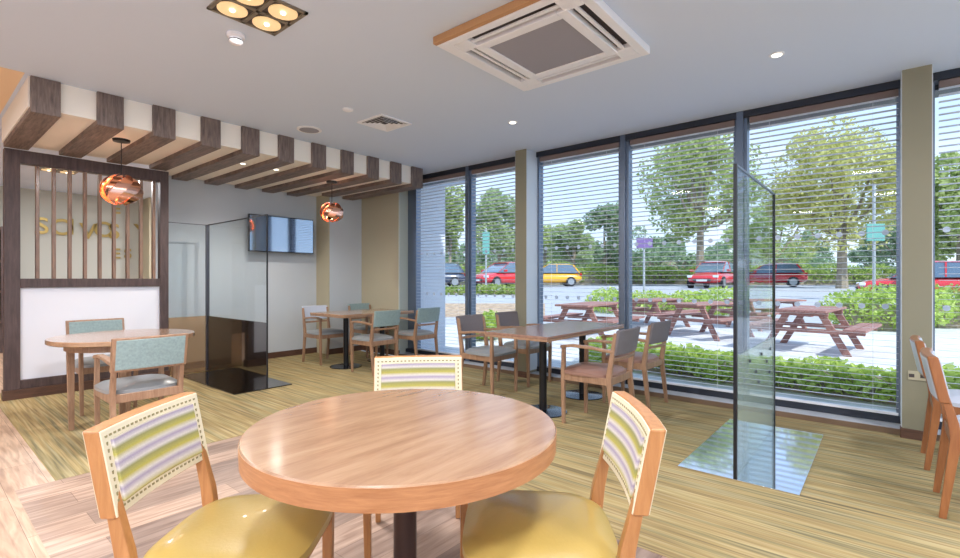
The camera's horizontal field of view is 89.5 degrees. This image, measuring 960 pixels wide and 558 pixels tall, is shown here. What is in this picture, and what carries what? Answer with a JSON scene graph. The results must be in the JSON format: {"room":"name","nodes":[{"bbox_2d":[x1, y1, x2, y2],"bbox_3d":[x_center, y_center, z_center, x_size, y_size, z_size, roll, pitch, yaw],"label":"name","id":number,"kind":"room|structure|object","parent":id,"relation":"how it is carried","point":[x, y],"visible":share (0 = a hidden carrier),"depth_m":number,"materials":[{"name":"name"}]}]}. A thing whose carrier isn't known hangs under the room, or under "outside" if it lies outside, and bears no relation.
{"room":"eatery","nodes":[
{"label":"eatery","id":0,"kind":"room"},
{"bbox_2d":[0,186,138,278],"bbox_3d":[-8.559,-0.195,8.275,0.150,2.850,10.700,0,0,40],"label":"wall","id":1,"kind":"structure","parent":0,"point":[27,196],"depth_m":9.16,"materials":[{"name":"grey paint"}]},
{"bbox_2d":[40,204,138,258],"bbox_3d":[-7.464,-0.958,9.419,0.024,1.095,1.755,0,0,40],"label":"sign","id":2,"kind":"object","parent":1,"relation":"attached to","point":[94,227],"depth_m":9.36,"materials":[{"name":"gold metal"}]},
{"bbox_2d":[143,197,150,278],"bbox_3d":[-6.699,-0.195,9.913,0.600,2.850,0.300,0,0,40],"label":"wall pier","id":3,"kind":"object","parent":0,"point":[146,202],"visible":0.21,"depth_m":9.67,"materials":[{"name":"beige paint"}]},
{"bbox_2d":[152,169,315,362],"bbox_3d":[-3.523,-0.195,7.280,0.150,2.850,2.380,0,0,40],"label":"wall","id":4,"kind":"structure","parent":0,"point":[237,274],"depth_m":7.07,"materials":[{"name":"grey paint"}]},
{"bbox_2d":[169,347,316,370],"bbox_3d":[-3.478,1.184,7.204,0.017,0.088,2.322,0,0,40],"label":"baseboard","id":5,"kind":"structure","parent":4,"relation":"attached to","point":[198,364],"depth_m":7.58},
{"bbox_2d":[248,213,312,253],"bbox_3d":[-3.105,-0.680,7.504,0.203,0.550,1.040,0,0,40],"label":"television","id":6,"kind":"object","parent":4,"relation":"attached to","point":[285,234],"visible":1,"depth_m":7.41,"materials":[{"name":"black"}]},
{"bbox_2d":[330,196,361,348],"bbox_3d":[-2.441,-0.195,8.292,0.510,2.850,0.640,0,0,40],"label":"wall","id":7,"kind":"structure","parent":0,"point":[345,233],"depth_m":8.12,"materials":[{"name":"grey paint"}]},
{"bbox_2d":[316,196,329,353],"bbox_3d":[-2.594,-0.195,7.991,0.362,2.850,0.018,0,0,40],"label":"trim","id":8,"kind":"structure","parent":7,"relation":"attached to","point":[322,226],"depth_m":7.98,"materials":[{"name":"beige paint"}]},
{"bbox_2d":[362,193,397,349],"bbox_3d":[-1.755,-0.195,8.239,1.330,2.850,0.180,0,0,40],"label":"wall","id":9,"kind":"structure","parent":0,"point":[379,213],"depth_m":8.03,"materials":[{"name":"beige paint"}]},
{"bbox_2d":[398,191,407,352],"bbox_3d":[-1.230,-0.195,7.811,0.025,2.850,0.202,0,0,40],"label":"trim","id":10,"kind":"structure","parent":9,"relation":"attached to","point":[402,196],"depth_m":7.79,"materials":[{"name":"grey paint"}]},
{"bbox_2d":[406,167,464,360],"bbox_3d":[-0.669,-0.220,7.434,1.310,2.800,0.140,0,0,40],"label":"window","id":11,"kind":"structure","parent":9,"relation":"in","point":[414,267],"depth_m":7.73,"materials":[{"name":"grey metal"}]},
{"bbox_2d":[416,172,464,354],"bbox_3d":[-0.596,-0.217,7.326,1.025,2.665,0.060,0,0,40],"label":"blind","id":12,"kind":"object","parent":11,"relation":"attached to","point":[460,174],"visible":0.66,"depth_m":7.29,"materials":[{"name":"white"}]},
{"bbox_2d":[465,166,469,360],"bbox_3d":[-0.144,-0.220,6.994,0.060,2.800,0.140,0,0,40],"label":"window frame","id":13,"kind":"structure","parent":9,"relation":"attached to","point":[467,171],"depth_m":6.94,"materials":[{"name":"grey metal"}]},
{"bbox_2d":[421,185,444,351],"bbox_3d":[-0.960,-0.520,8.277,0.300,3.700,0.740,0,0,40],"label":"wall","id":14,"kind":"structure","parent":0,"point":[426,270],"depth_m":8.24,"materials":[{"name":"white"}]},
{"bbox_2d":[0,0,959,198],"bbox_3d":[-2.311,-1.770,2.926,16.300,0.300,10.820,0,0,40],"label":"ceiling","id":15,"kind":"structure","parent":0,"point":[706,58],"depth_m":3.71,"materials":[{"name":"white paint"}]},
{"bbox_2d":[3,75,60,149],"bbox_3d":[-4.120,-1.474,4.425,1.600,0.288,0.185,0,0,40],"label":"ceiling beam","id":16,"kind":"structure","parent":15,"relation":"attached to","point":[44,111],"depth_m":3.98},
{"bbox_2d":[59,91,123,157],"bbox_3d":[-3.846,-1.474,4.753,1.600,0.288,0.190,0,0,40],"label":"ceiling beam","id":17,"kind":"structure","parent":15,"relation":"attached to","point":[109,122],"depth_m":4.31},
{"bbox_2d":[107,105,175,164],"bbox_3d":[-3.581,-1.474,5.069,1.600,0.288,0.185,0,0,40],"label":"ceiling beam","id":18,"kind":"structure","parent":15,"relation":"attached to","point":[163,132],"depth_m":4.62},
{"bbox_2d":[149,116,220,170],"bbox_3d":[-3.316,-1.474,5.385,1.600,0.288,0.180,0,0,40],"label":"ceiling beam","id":19,"kind":"structure","parent":15,"relation":"attached to","point":[210,129],"depth_m":4.96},
{"bbox_2d":[2,76,410,196],"bbox_3d":[-3.027,-1.497,6.144,2.060,0.244,4.245,0,0,40],"label":"soffit","id":20,"kind":"structure","parent":15,"relation":"attached to","point":[78,105],"depth_m":5.00,"materials":[{"name":"white paint"}]},
{"bbox_2d":[99,137,143,205],"bbox_3d":[-3.538,-1.053,4.773,0.343,0.644,0.339,0,0,-14],"label":"pendant lamp","id":21,"kind":"object","parent":20,"relation":"hanging from","point":[117,190],"visible":1,"depth_m":4.70,"materials":[{"name":"orange metal"}]},
{"bbox_2d":[172,126,259,180],"bbox_3d":[-3.249,-1.474,5.847,2.090,0.288,0.185,0,0,40],"label":"ceiling beam","id":22,"kind":"structure","parent":15,"relation":"attached to","point":[250,137],"depth_m":5.39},
{"bbox_2d":[204,135,293,185],"bbox_3d":[-2.991,-1.474,6.156,2.090,0.288,0.180,0,0,40],"label":"ceiling beam","id":23,"kind":"structure","parent":15,"relation":"attached to","point":[285,157],"depth_m":5.72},
{"bbox_2d":[207,0,307,35],"bbox_3d":[-1.337,-1.611,2.913,0.410,0.018,0.420,0,0,40],"label":"recessed light","id":24,"kind":"object","parent":15,"relation":"in","point":[272,17],"visible":1,"depth_m":2.93,"materials":[{"name":"brown"}]},
{"bbox_2d":[235,142,325,189],"bbox_3d":[-2.726,-1.474,6.472,2.090,0.288,0.185,0,0,40],"label":"ceiling beam","id":25,"kind":"structure","parent":15,"relation":"attached to","point":[318,151],"depth_m":6.04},
{"bbox_2d":[262,150,353,192],"bbox_3d":[-2.467,-1.474,6.781,2.090,0.288,0.180,0,0,40],"label":"ceiling beam","id":26,"kind":"structure","parent":15,"relation":"attached to","point":[346,157],"depth_m":6.34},
{"bbox_2d":[320,180,343,221],"bbox_3d":[-2.017,-1.053,6.591,0.309,0.554,0.306,0,0,-14],"label":"pendant lamp","id":27,"kind":"object","parent":26,"relation":"hanging from","point":[329,213],"visible":1,"depth_m":6.50,"materials":[{"name":"orange metal"}]},
{"bbox_2d":[287,156,378,196],"bbox_3d":[-2.211,-1.474,7.088,2.090,0.288,0.180,0,0,40],"label":"ceiling beam","id":28,"kind":"structure","parent":15,"relation":"attached to","point":[372,163],"depth_m":6.67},
{"bbox_2d":[322,161,401,196],"bbox_3d":[-1.817,-1.474,7.270,1.720,0.288,0.185,0,0,40],"label":"ceiling beam","id":29,"kind":"structure","parent":15,"relation":"attached to","point":[395,168],"depth_m":6.88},
{"bbox_2d":[342,166,422,199],"bbox_3d":[-1.563,-1.474,7.573,1.720,0.288,0.205,0,0,40],"label":"ceiling beam","id":30,"kind":"structure","parent":15,"relation":"attached to","point":[416,173],"depth_m":7.19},
{"bbox_2d":[357,114,411,131],"bbox_3d":[-0.991,-1.613,5.016,0.400,0.014,0.400,0,0,40],"label":"ceiling vent","id":31,"kind":"object","parent":15,"relation":"in","point":[382,122],"visible":1,"depth_m":5.00,"materials":[{"name":"white plastic"}]},
{"bbox_2d":[433,0,649,90],"bbox_3d":[0.435,-1.589,3.304,1.065,0.061,1.065,0,0,40],"label":"air conditioner","id":32,"kind":"object","parent":15,"relation":"attached to","point":[527,45],"visible":1,"depth_m":3.20,"materials":[{"name":"grey"}]},
{"bbox_2d":[490,19,602,73],"bbox_3d":[0.460,-1.585,3.306,0.570,0.031,0.570,0,0,40],"label":"grille","id":33,"kind":"object","parent":32,"relation":"attached to","point":[557,44],"depth_m":3.29,"materials":[{"name":"grey"}]},
{"bbox_2d":[0,350,959,557],"bbox_3d":[-2.253,1.289,2.995,16.300,0.122,10.700,0,0,40],"label":"floor","id":34,"kind":"structure","parent":0,"point":[865,493],"depth_m":2.83,"materials":[{"name":"wood"}]},
{"bbox_2d":[0,226,2,352],"bbox_3d":[-8.715,0.180,7.427,0.500,2.100,2.000,0,0,40],"label":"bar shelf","id":35,"kind":"object","parent":34,"relation":"on","point":[1,227],"visible":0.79,"depth_m":8.01,"materials":[{"name":"brown wood"}]},
{"bbox_2d":[1,148,169,400],"bbox_3d":[-4.360,-0.048,5.463,0.130,2.555,1.480,0,0,40],"label":"screen","id":36,"kind":"object","parent":34,"relation":"on","point":[36,310],"visible":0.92,"depth_m":5.24,"materials":[{"name":"brown wood"}]},
{"bbox_2d":[65,318,137,416],"bbox_3d":[-3.626,0.814,4.647,0.577,0.828,0.475,0,0,40],"label":"dining chair","id":37,"kind":"object","parent":34,"relation":"on","point":[83,365],"visible":0.3,"depth_m":4.63,"materials":[{"name":"brown wood"}]},
{"bbox_2d":[75,355,109,367],"bbox_3d":[-3.581,0.765,4.609,0.460,0.065,0.475,0,0,40],"label":"seat cushion","id":38,"kind":"object","parent":37,"relation":"on","point":[85,362],"depth_m":4.38,"materials":[{"name":"fabric"}]},
{"bbox_2d":[45,329,194,430],"bbox_3d":[-3.020,0.852,4.120,1.020,0.753,1.020,0,0,40],"label":"round table","id":39,"kind":"object","parent":34,"relation":"on","point":[100,341],"visible":0.59,"depth_m":3.91,"materials":[{"name":"brown wood"}]},
{"bbox_2d":[93,333,188,424],"bbox_3d":[-2.504,0.814,3.570,0.577,0.828,0.475,0,0,40],"label":"dining chair","id":40,"kind":"object","parent":34,"relation":"on","point":[158,351],"visible":0.93,"depth_m":3.43,"materials":[{"name":"brown wood"}]},
{"bbox_2d":[94,374,176,393],"bbox_3d":[-2.548,0.765,3.608,0.460,0.065,0.475,0,0,40],"label":"seat cushion","id":41,"kind":"object","parent":40,"relation":"on","point":[147,383],"depth_m":3.49,"materials":[{"name":"grey leather"}]},
{"bbox_2d":[82,392,334,557],"bbox_3d":[-0.781,0.814,1.500,0.578,0.828,0.465,0,0,-1],"label":"dining chair","id":42,"kind":"object","parent":34,"relation":"on","point":[130,454],"visible":0.98,"depth_m":1.43,"materials":[{"name":"brown wood"}]},
{"bbox_2d":[143,494,332,557],"bbox_3d":[-0.722,0.765,1.500,0.460,0.065,0.465,0,0,-1],"label":"seat cushion","id":43,"kind":"object","parent":42,"relation":"on","point":[252,525],"depth_m":1.43,"materials":[{"name":"yellow leather"}]},
{"bbox_2d":[169,214,291,394],"bbox_3d":[-3.052,0.253,5.855,1.662,1.949,0.760,0,0,40],"label":"screen","id":44,"kind":"object","parent":34,"relation":"on","point":[236,350],"visible":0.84,"depth_m":5.82,"materials":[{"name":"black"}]},
{"bbox_2d":[301,305,342,364],"bbox_3d":[-2.325,0.817,7.190,0.568,0.823,0.465,0,0,40],"label":"dining chair","id":45,"kind":"object","parent":34,"relation":"on","point":[321,333],"visible":0.84,"depth_m":7.13,"materials":[{"name":"brown wood"}]},
{"bbox_2d":[310,308,413,368],"bbox_3d":[-1.697,0.850,7.055,0.800,0.755,1.240,0,0,40],"label":"rectangular table","id":46,"kind":"object","parent":34,"relation":"on","point":[345,314],"visible":0.62,"depth_m":6.77,"materials":[{"name":"brown wood"}]},
{"bbox_2d":[348,303,388,357],"bbox_3d":[-1.814,0.817,7.832,0.568,0.823,0.465,0,0,40],"label":"dining chair","id":47,"kind":"object","parent":34,"relation":"on","point":[364,329],"visible":0.49,"depth_m":7.79,"materials":[{"name":"brown wood"}]},
{"bbox_2d":[350,310,400,376],"bbox_3d":[-1.376,0.817,6.396,0.568,0.823,0.465,0,0,40],"label":"dining chair","id":48,"kind":"object","parent":34,"relation":"on","point":[390,317],"visible":0.98,"depth_m":6.26,"materials":[{"name":"brown wood"}]},
{"bbox_2d":[352,333,393,341],"bbox_3d":[-1.418,0.765,6.430,0.460,0.065,0.465,0,0,40],"label":"seat cushion","id":49,"kind":"object","parent":48,"relation":"on","point":[375,337],"depth_m":6.29,"materials":[{"name":"fabric"}]},
{"bbox_2d":[238,389,556,557],"bbox_3d":[-0.247,0.852,1.597,0.988,0.757,0.988,0,0,40],"label":"round table","id":50,"kind":"object","parent":34,"relation":"on","point":[402,453],"visible":1,"depth_m":1.34,"materials":[{"name":"brown wood"}]},
{"bbox_2d":[363,355,467,557],"bbox_3d":[-0.292,0.814,2.263,0.465,0.828,0.578,0,0,-6],"label":"dining chair","id":51,"kind":"object","parent":34,"relation":"on","point":[404,371],"visible":0.3,"depth_m":2.47,"materials":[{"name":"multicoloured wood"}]},
{"bbox_2d":[394,307,439,355],"bbox_3d":[-0.904,0.817,6.991,0.568,0.823,0.465,0,0,40],"label":"dining chair","id":52,"kind":"object","parent":34,"relation":"on","point":[423,315],"visible":0.87,"depth_m":6.83,"materials":[{"name":"brown wood"}]},
{"bbox_2d":[456,314,517,394],"bbox_3d":[0.072,0.817,5.287,0.568,0.823,0.485,0,0,40],"label":"dining chair","id":53,"kind":"object","parent":34,"relation":"on","point":[474,323],"visible":0.85,"depth_m":5.24,"materials":[{"name":"brown wood"}]},
{"bbox_2d":[465,345,515,356],"bbox_3d":[0.114,0.765,5.253,0.460,0.065,0.485,0,0,40],"label":"seat cushion","id":54,"kind":"object","parent":53,"relation":"on","point":[480,351],"depth_m":5.11,"materials":[{"name":"grey fabric"}]},
{"bbox_2d":[495,311,551,386],"bbox_3d":[0.517,0.817,5.818,0.568,0.823,0.485,0,0,44],"label":"dining chair","id":55,"kind":"object","parent":34,"relation":"on","point":[509,319],"visible":0.56,"depth_m":5.78,"materials":[{"name":"brown wood"}]},
{"bbox_2d":[504,340,549,348],"bbox_3d":[0.556,0.765,5.781,0.460,0.065,0.485,0,0,44],"label":"seat cushion","id":56,"kind":"object","parent":55,"relation":"on","point":[522,344],"depth_m":5.61,"materials":[{"name":"grey fabric"}]},
{"bbox_2d":[515,149,536,377],"bbox_3d":[0.596,-0.195,6.175,0.189,2.850,0.305,0,0,40],"label":"column","id":57,"kind":"object","parent":34,"relation":"on","point":[525,159],"visible":0.73,"depth_m":6.08,"materials":[{"name":"yellow paint"}]},
{"bbox_2d":[469,157,514,367],"bbox_3d":[0.255,-0.220,6.660,0.980,2.800,0.140,0,0,40],"label":"window","id":58,"kind":"structure","parent":57,"relation":"attached to","point":[511,159],"depth_m":6.94,"materials":[{"name":"grey metal"}]},
{"bbox_2d":[472,162,514,362],"bbox_3d":[0.246,-0.217,6.622,0.910,2.665,0.060,0,0,40],"label":"blind","id":59,"kind":"object","parent":58,"relation":"attached to","point":[508,165],"visible":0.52,"depth_m":6.65,"materials":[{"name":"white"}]},
{"bbox_2d":[536,136,619,373],"bbox_3d":[1.190,-0.220,5.877,1.130,2.800,0.140,0,0,40],"label":"window","id":60,"kind":"structure","parent":57,"relation":"attached to","point":[615,139],"depth_m":6.20,"materials":[{"name":"grey metal"}]},
{"bbox_2d":[540,142,619,368],"bbox_3d":[1.181,-0.217,5.839,1.060,2.665,0.060,0,0,40],"label":"blind","id":61,"kind":"object","parent":60,"relation":"attached to","point":[612,146],"visible":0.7,"depth_m":5.82,"materials":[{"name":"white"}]},
{"bbox_2d":[485,321,623,417],"bbox_3d":[0.775,0.850,4.711,0.660,0.755,1.500,0,0,40],"label":"rectangular table","id":62,"kind":"object","parent":34,"relation":"on","point":[548,332],"visible":0.77,"depth_m":4.46,"materials":[{"name":"brown wood"}]},
{"bbox_2d":[462,391,666,557],"bbox_3d":[0.239,0.814,1.525,0.578,0.828,0.465,0,0,3],"label":"dining chair","id":63,"kind":"object","parent":34,"relation":"on","point":[512,523],"visible":1,"depth_m":1.43,"materials":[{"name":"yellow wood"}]},
{"bbox_2d":[462,490,617,557],"bbox_3d":[0.180,0.765,1.528,0.460,0.065,0.465,0,0,3],"label":"seat cushion","id":64,"kind":"object","parent":63,"relation":"on","point":[512,523],"depth_m":1.45,"materials":[{"name":"yellow leather"}]},
{"bbox_2d":[560,326,639,422],"bbox_3d":[1.032,0.817,4.132,0.568,0.823,0.485,0,0,39],"label":"dining chair","id":65,"kind":"object","parent":34,"relation":"on","point":[625,341],"visible":0.96,"depth_m":4.02,"materials":[{"name":"brown wood"}]},
{"bbox_2d":[564,362,626,377],"bbox_3d":[0.990,0.765,4.166,0.460,0.065,0.485,0,0,39],"label":"seat cushion","id":66,"kind":"object","parent":65,"relation":"on","point":[582,369],"depth_m":4.03,"materials":[{"name":"brown leather"}]},
{"bbox_2d":[601,320,670,409],"bbox_3d":[1.554,0.817,4.801,0.568,0.823,0.485,0,0,42],"label":"dining chair","id":67,"kind":"object","parent":34,"relation":"on","point":[657,332],"visible":0.78,"depth_m":4.63,"materials":[{"name":"brown wood"}]},
{"bbox_2d":[605,351,658,362],"bbox_3d":[1.514,0.765,4.837,0.460,0.065,0.485,0,0,42],"label":"seat cushion","id":68,"kind":"object","parent":67,"relation":"on","point":[639,357],"depth_m":4.68,"materials":[{"name":"brown leather"}]},
{"bbox_2d":[530,371,900,434],"bbox_3d":[2.035,1.205,5.020,3.525,0.050,0.230,0,0,40],"label":"trim","id":69,"kind":"structure","parent":34,"relation":"on","point":[847,421],"depth_m":4.43,"materials":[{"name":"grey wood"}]},
{"bbox_2d":[620,135,625,383],"bbox_3d":[1.647,-0.220,5.495,0.060,2.800,0.140,0,0,40],"label":"window frame","id":70,"kind":"structure","parent":69,"relation":"on","point":[622,137],"depth_m":5.43,"materials":[{"name":"grey metal"}]},
{"bbox_2d":[625,112,735,398],"bbox_3d":[2.101,-0.220,5.114,1.125,2.800,0.140,0,0,40],"label":"window","id":71,"kind":"structure","parent":69,"relation":"on","point":[732,116],"depth_m":5.26,"materials":[{"name":"grey metal"}]},
{"bbox_2d":[630,120,734,392],"bbox_3d":[2.092,-0.217,5.076,1.055,2.665,0.060,0,0,40],"label":"blind","id":72,"kind":"object","parent":71,"relation":"attached to","point":[728,124],"visible":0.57,"depth_m":5.04,"materials":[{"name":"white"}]},
{"bbox_2d":[736,111,743,400],"bbox_3d":[2.555,-0.220,4.734,0.060,2.800,0.140,0,0,40],"label":"trim","id":73,"kind":"structure","parent":69,"relation":"on","point":[739,115],"depth_m":4.68,"materials":[{"name":"grey metal"}]},
{"bbox_2d":[678,164,823,495],"bbox_3d":[1.989,0.263,3.474,0.670,1.929,1.380,0,0,40],"label":"screen","id":74,"kind":"object","parent":34,"relation":"on","point":[779,459],"visible":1,"depth_m":3.32,"materials":[{"name":"clear glass"}]},
{"bbox_2d":[900,64,932,440],"bbox_3d":[3.427,-0.195,3.805,0.194,2.850,0.305,0,0,40],"label":"column","id":75,"kind":"object","parent":34,"relation":"on","point":[916,84],"visible":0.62,"depth_m":3.71,"materials":[{"name":"yellow paint"}]},
{"bbox_2d":[743,80,900,423],"bbox_3d":[3.019,-0.220,4.346,1.150,2.800,0.140,0,0,40],"label":"window","id":76,"kind":"structure","parent":75,"relation":"attached to","point":[891,85],"depth_m":4.25,"materials":[{"name":"grey metal"}]},
{"bbox_2d":[749,89,897,415],"bbox_3d":[3.010,-0.217,4.308,1.080,2.665,0.060,0,0,40],"label":"blind","id":77,"kind":"object","parent":76,"relation":"attached to","point":[891,94],"visible":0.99,"depth_m":4.26,"materials":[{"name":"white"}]},
{"bbox_2d":[933,68,959,429],"bbox_3d":[4.024,-0.220,3.505,1.130,2.800,0.140,0,0,40],"label":"window","id":78,"kind":"structure","parent":75,"relation":"attached to","point":[952,73],"depth_m":3.82,"materials":[{"name":"grey metal"}]},
{"bbox_2d":[938,77,959,421],"bbox_3d":[4.014,-0.217,3.466,1.060,2.665,0.060,0,0,40],"label":"blind","id":79,"kind":"object","parent":78,"relation":"attached to","point":[954,82],"visible":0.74,"depth_m":3.76,"materials":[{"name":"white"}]},
{"bbox_2d":[910,335,959,470],"bbox_3d":[3.163,0.814,3.129,0.577,0.828,0.455,0,0,40],"label":"dining chair","id":80,"kind":"object","parent":34,"relation":"on","point":[933,409],"visible":0.69,"depth_m":3.11,"materials":[{"name":"brown wood"}]},
{"bbox_2d":[920,347,959,518],"bbox_3d":[2.665,0.814,2.503,0.577,0.828,0.455,0,0,40],"label":"dining chair","id":81,"kind":"object","parent":34,"relation":"on","point":[949,444],"visible":1,"depth_m":2.48,"materials":[{"name":"brown wood"}]},
{"bbox_2d":[423,85,959,187],"bbox_3d":[2.965,-1.745,4.632,10.400,0.450,0.230,0,0,40],"label":"window blind","id":82,"kind":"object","parent":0,"point":[937,92],"depth_m":4.96,"materials":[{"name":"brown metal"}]},
{"label":"outside","id":83,"kind":"structure","parent":0,"visible":0},
{"bbox_2d":[361,325,959,417],"bbox_3d":[-0.125,1.391,1.409,42.000,0.199,42.000,0,0,40],"label":"ground","id":84,"kind":"structure","parent":83,"point":[877,337],"depth_m":9.12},
{"bbox_2d":[543,301,644,336],"bbox_3d":[2.409,0.910,10.600,1.800,0.760,1.800,0,0,38],"label":"picnic table","id":85,"kind":"object","parent":84,"relation":"on","point":[587,306],"visible":0.73,"depth_m":10.34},
{"bbox_2d":[607,297,699,326],"bbox_3d":[4.700,0.910,13.000,1.800,0.760,1.800,0,0,-44],"label":"picnic table","id":86,"kind":"object","parent":84,"relation":"on","point":[654,302],"visible":0.62,"depth_m":12.77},
{"bbox_2d":[585,285,732,315],"bbox_3d":[5.997,0.751,15.842,5.136,1.110,1.801,0,0,5],"label":"shrub","id":87,"kind":"object","parent":84,"relation":"on","point":[704,294],"visible":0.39,"depth_m":15.53,"materials":[{"name":"green plant"}]},
{"bbox_2d":[648,301,770,340],"bbox_3d":[5.135,0.910,10.900,1.800,0.760,1.800,0,0,-30],"label":"picnic table","id":88,"kind":"object","parent":84,"relation":"on","point":[721,319],"visible":0.68,"depth_m":10.68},
{"bbox_2d":[715,299,812,331],"bbox_3d":[7.393,0.910,12.600,1.800,0.760,1.800,0,0,-8],"label":"picnic table","id":89,"kind":"object","parent":84,"relation":"on","point":[764,311],"visible":0.54,"depth_m":12.41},
{"bbox_2d":[578,336,959,404],"bbox_3d":[4.107,1.080,5.341,6.761,0.506,1.120,0,0,42],"label":"hedge","id":90,"kind":"object","parent":84,"relation":"on","point":[695,350],"visible":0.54,"depth_m":5.53,"materials":[{"name":"green plant"}]},
{"bbox_2d":[749,305,881,356],"bbox_3d":[6.105,0.910,8.900,1.800,0.760,1.800,0,0,-44],"label":"picnic table","id":91,"kind":"object","parent":84,"relation":"on","point":[823,314],"visible":0.93,"depth_m":8.69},
{"bbox_2d":[814,282,959,330],"bbox_3d":[10.222,0.661,12.316,2.857,1.260,1.802,0,0,40],"label":"shrub","id":92,"kind":"object","parent":84,"relation":"on","point":[873,311],"visible":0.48,"depth_m":12.06,"materials":[{"name":"green plant"}]},
{"bbox_2d":[935,283,959,327],"bbox_3d":[13.786,0.665,12.666,4.848,1.271,1.679,0,0,7],"label":"shrub","id":93,"kind":"object","parent":84,"relation":"on","point":[956,320],"visible":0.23,"depth_m":12.65,"materials":[{"name":"green plant"}]},
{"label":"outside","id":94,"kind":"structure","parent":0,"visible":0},
{"bbox_2d":[445,285,954,324],"bbox_3d":[10.000,0.760,106.750,242.405,1.060,245.710,0,0,40],"label":"ground","id":95,"kind":"structure","parent":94,"point":[561,291],"depth_m":20.25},
{"bbox_2d":[445,185,464,262],"bbox_3d":[-2.972,-3.654,40.899,3.225,8.639,4.748,0,0,-14],"label":"tree","id":96,"kind":"object","parent":95,"relation":"on","point":[454,238],"visible":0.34,"depth_m":39.72,"materials":[{"name":"green plant"}]},
{"bbox_2d":[445,284,514,294],"bbox_3d":[-0.128,0.515,21.004,5.779,0.744,1.476,0,0,0],"label":"hedge","id":97,"kind":"object","parent":95,"relation":"on","point":[509,290],"visible":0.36,"depth_m":20.65,"materials":[{"name":"green plant"}]},
{"bbox_2d":[476,187,514,262],"bbox_3d":[1.631,-3.811,43.927,5.961,8.943,4.762,0,0,-19],"label":"tree","id":98,"kind":"object","parent":95,"relation":"on","point":[512,245],"visible":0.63,"depth_m":42.56,"materials":[{"name":"green plant"}]},
{"bbox_2d":[476,262,514,286],"bbox_3d":[1.292,-0.244,27.500,4.058,1.452,2.000,0,0,-42],"label":"car","id":99,"kind":"object","parent":95,"relation":"on","point":[509,277],"visible":0.48,"depth_m":26.58,"materials":[{"name":"red paint"}]},
{"bbox_2d":[543,264,581,286],"bbox_3d":[4.480,-0.250,31.510,4.058,1.452,2.000,0,0,0],"label":"car","id":100,"kind":"object","parent":95,"relation":"on","point":[566,278],"visible":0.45,"depth_m":30.77,"materials":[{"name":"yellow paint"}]},
{"bbox_2d":[547,218,596,266],"bbox_3d":[8.158,-2.229,42.497,4.267,5.786,4.530,0,0,40],"label":"tree","id":101,"kind":"object","parent":95,"relation":"on","point":[583,260],"visible":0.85,"depth_m":41.67,"materials":[{"name":"green plant"}]},
{"bbox_2d":[582,202,618,267],"bbox_3d":[12.898,-3.689,49.938,5.721,8.681,5.825,0,0,-1],"label":"tree","id":102,"kind":"object","parent":95,"relation":"on","point":[603,253],"visible":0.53,"depth_m":48.58,"materials":[{"name":"green plant"}]},
{"bbox_2d":[445,242,828,272],"bbox_3d":[16.592,-2.449,69.096,51.297,5.930,44.974,0,0,40],"label":"hedge","id":103,"kind":"object","parent":95,"relation":"on","point":[648,257],"visible":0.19,"depth_m":67.58,"materials":[{"name":"green plant"}]},
{"bbox_2d":[445,261,895,285],"bbox_3d":[19.773,-0.410,35.473,53.471,1.912,2.542,0,0,0],"label":"hedge","id":104,"kind":"object","parent":95,"relation":"on","point":[678,278],"visible":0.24,"depth_m":35.10,"materials":[{"name":"green plant"}]},
{"bbox_2d":[636,133,769,286],"bbox_3d":[14.107,-4.612,31.463,7.719,10.584,7.518,0,0,16],"label":"tree","id":105,"kind":"object","parent":95,"relation":"on","point":[687,228],"visible":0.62,"depth_m":30.14,"materials":[{"name":"green plant"}]},
{"bbox_2d":[687,261,732,287],"bbox_3d":[12.555,-0.242,25.998,2.000,1.452,4.058,0,0,42],"label":"car","id":106,"kind":"object","parent":95,"relation":"on","point":[706,275],"visible":0.77,"depth_m":25.08,"materials":[{"name":"red paint"}]},
{"bbox_2d":[720,199,825,262],"bbox_3d":[28.055,-3.587,46.248,8.355,8.490,6.614,0,0,-8],"label":"tree","id":107,"kind":"object","parent":95,"relation":"on","point":[752,252],"visible":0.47,"depth_m":45.11,"materials":[{"name":"green plant"}]},
{"bbox_2d":[749,263,807,286],"bbox_3d":[17.847,-0.248,30.014,4.058,1.452,2.000,0,0,30],"label":"car","id":108,"kind":"object","parent":95,"relation":"on","point":[755,276],"visible":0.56,"depth_m":29.05,"materials":[{"name":"red paint"}]},
{"bbox_2d":[759,116,936,288],"bbox_3d":[18.757,-3.735,24.941,6.798,8.847,7.285,0,0,-28],"label":"tree","id":109,"kind":"object","parent":95,"relation":"on","point":[841,280],"visible":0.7,"depth_m":24.13,"materials":[{"name":"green plant"}]},
{"bbox_2d":[866,185,884,301],"bbox_3d":[13.839,-1.210,16.980,0.632,4.254,0.140,0,0,0],"label":"sign post","id":110,"kind":"object","parent":95,"relation":"on","point":[868,229],"visible":0.72,"depth_m":16.95,"materials":[{"name":"grey"}]},
{"bbox_2d":[856,215,943,267],"bbox_3d":[38.486,-2.780,44.217,7.261,6.881,6.828,0,0,40],"label":"tree","id":111,"kind":"object","parent":95,"relation":"on","point":[887,253],"visible":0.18,"depth_m":45.29,"materials":[{"name":"green plant"}]},
{"bbox_2d":[855,261,959,298],"bbox_3d":[16.215,0.077,17.614,4.058,1.452,2.000,0,0,34],"label":"car","id":112,"kind":"object","parent":95,"relation":"on","point":[940,273],"visible":0.44,"depth_m":16.87,"materials":[{"name":"red paint"}]},
{"bbox_2d":[895,152,959,260],"bbox_3d":[26.348,-3.292,26.869,4.612,7.956,5.672,0,0,4],"label":"tree","id":113,"kind":"object","parent":95,"relation":"on","point":[954,245],"visible":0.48,"depth_m":26.54,"materials":[{"name":"green plant"}]},
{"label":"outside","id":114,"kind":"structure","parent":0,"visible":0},
{"bbox_2d":[445,303,544,316],"bbox_3d":[-0.263,1.047,15.950,5.093,0.382,2.100,0,0,0],"label":"ground","id":115,"kind":"structure","parent":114,"point":[454,308],"depth_m":16.03,"materials":[{"name":"concrete"}]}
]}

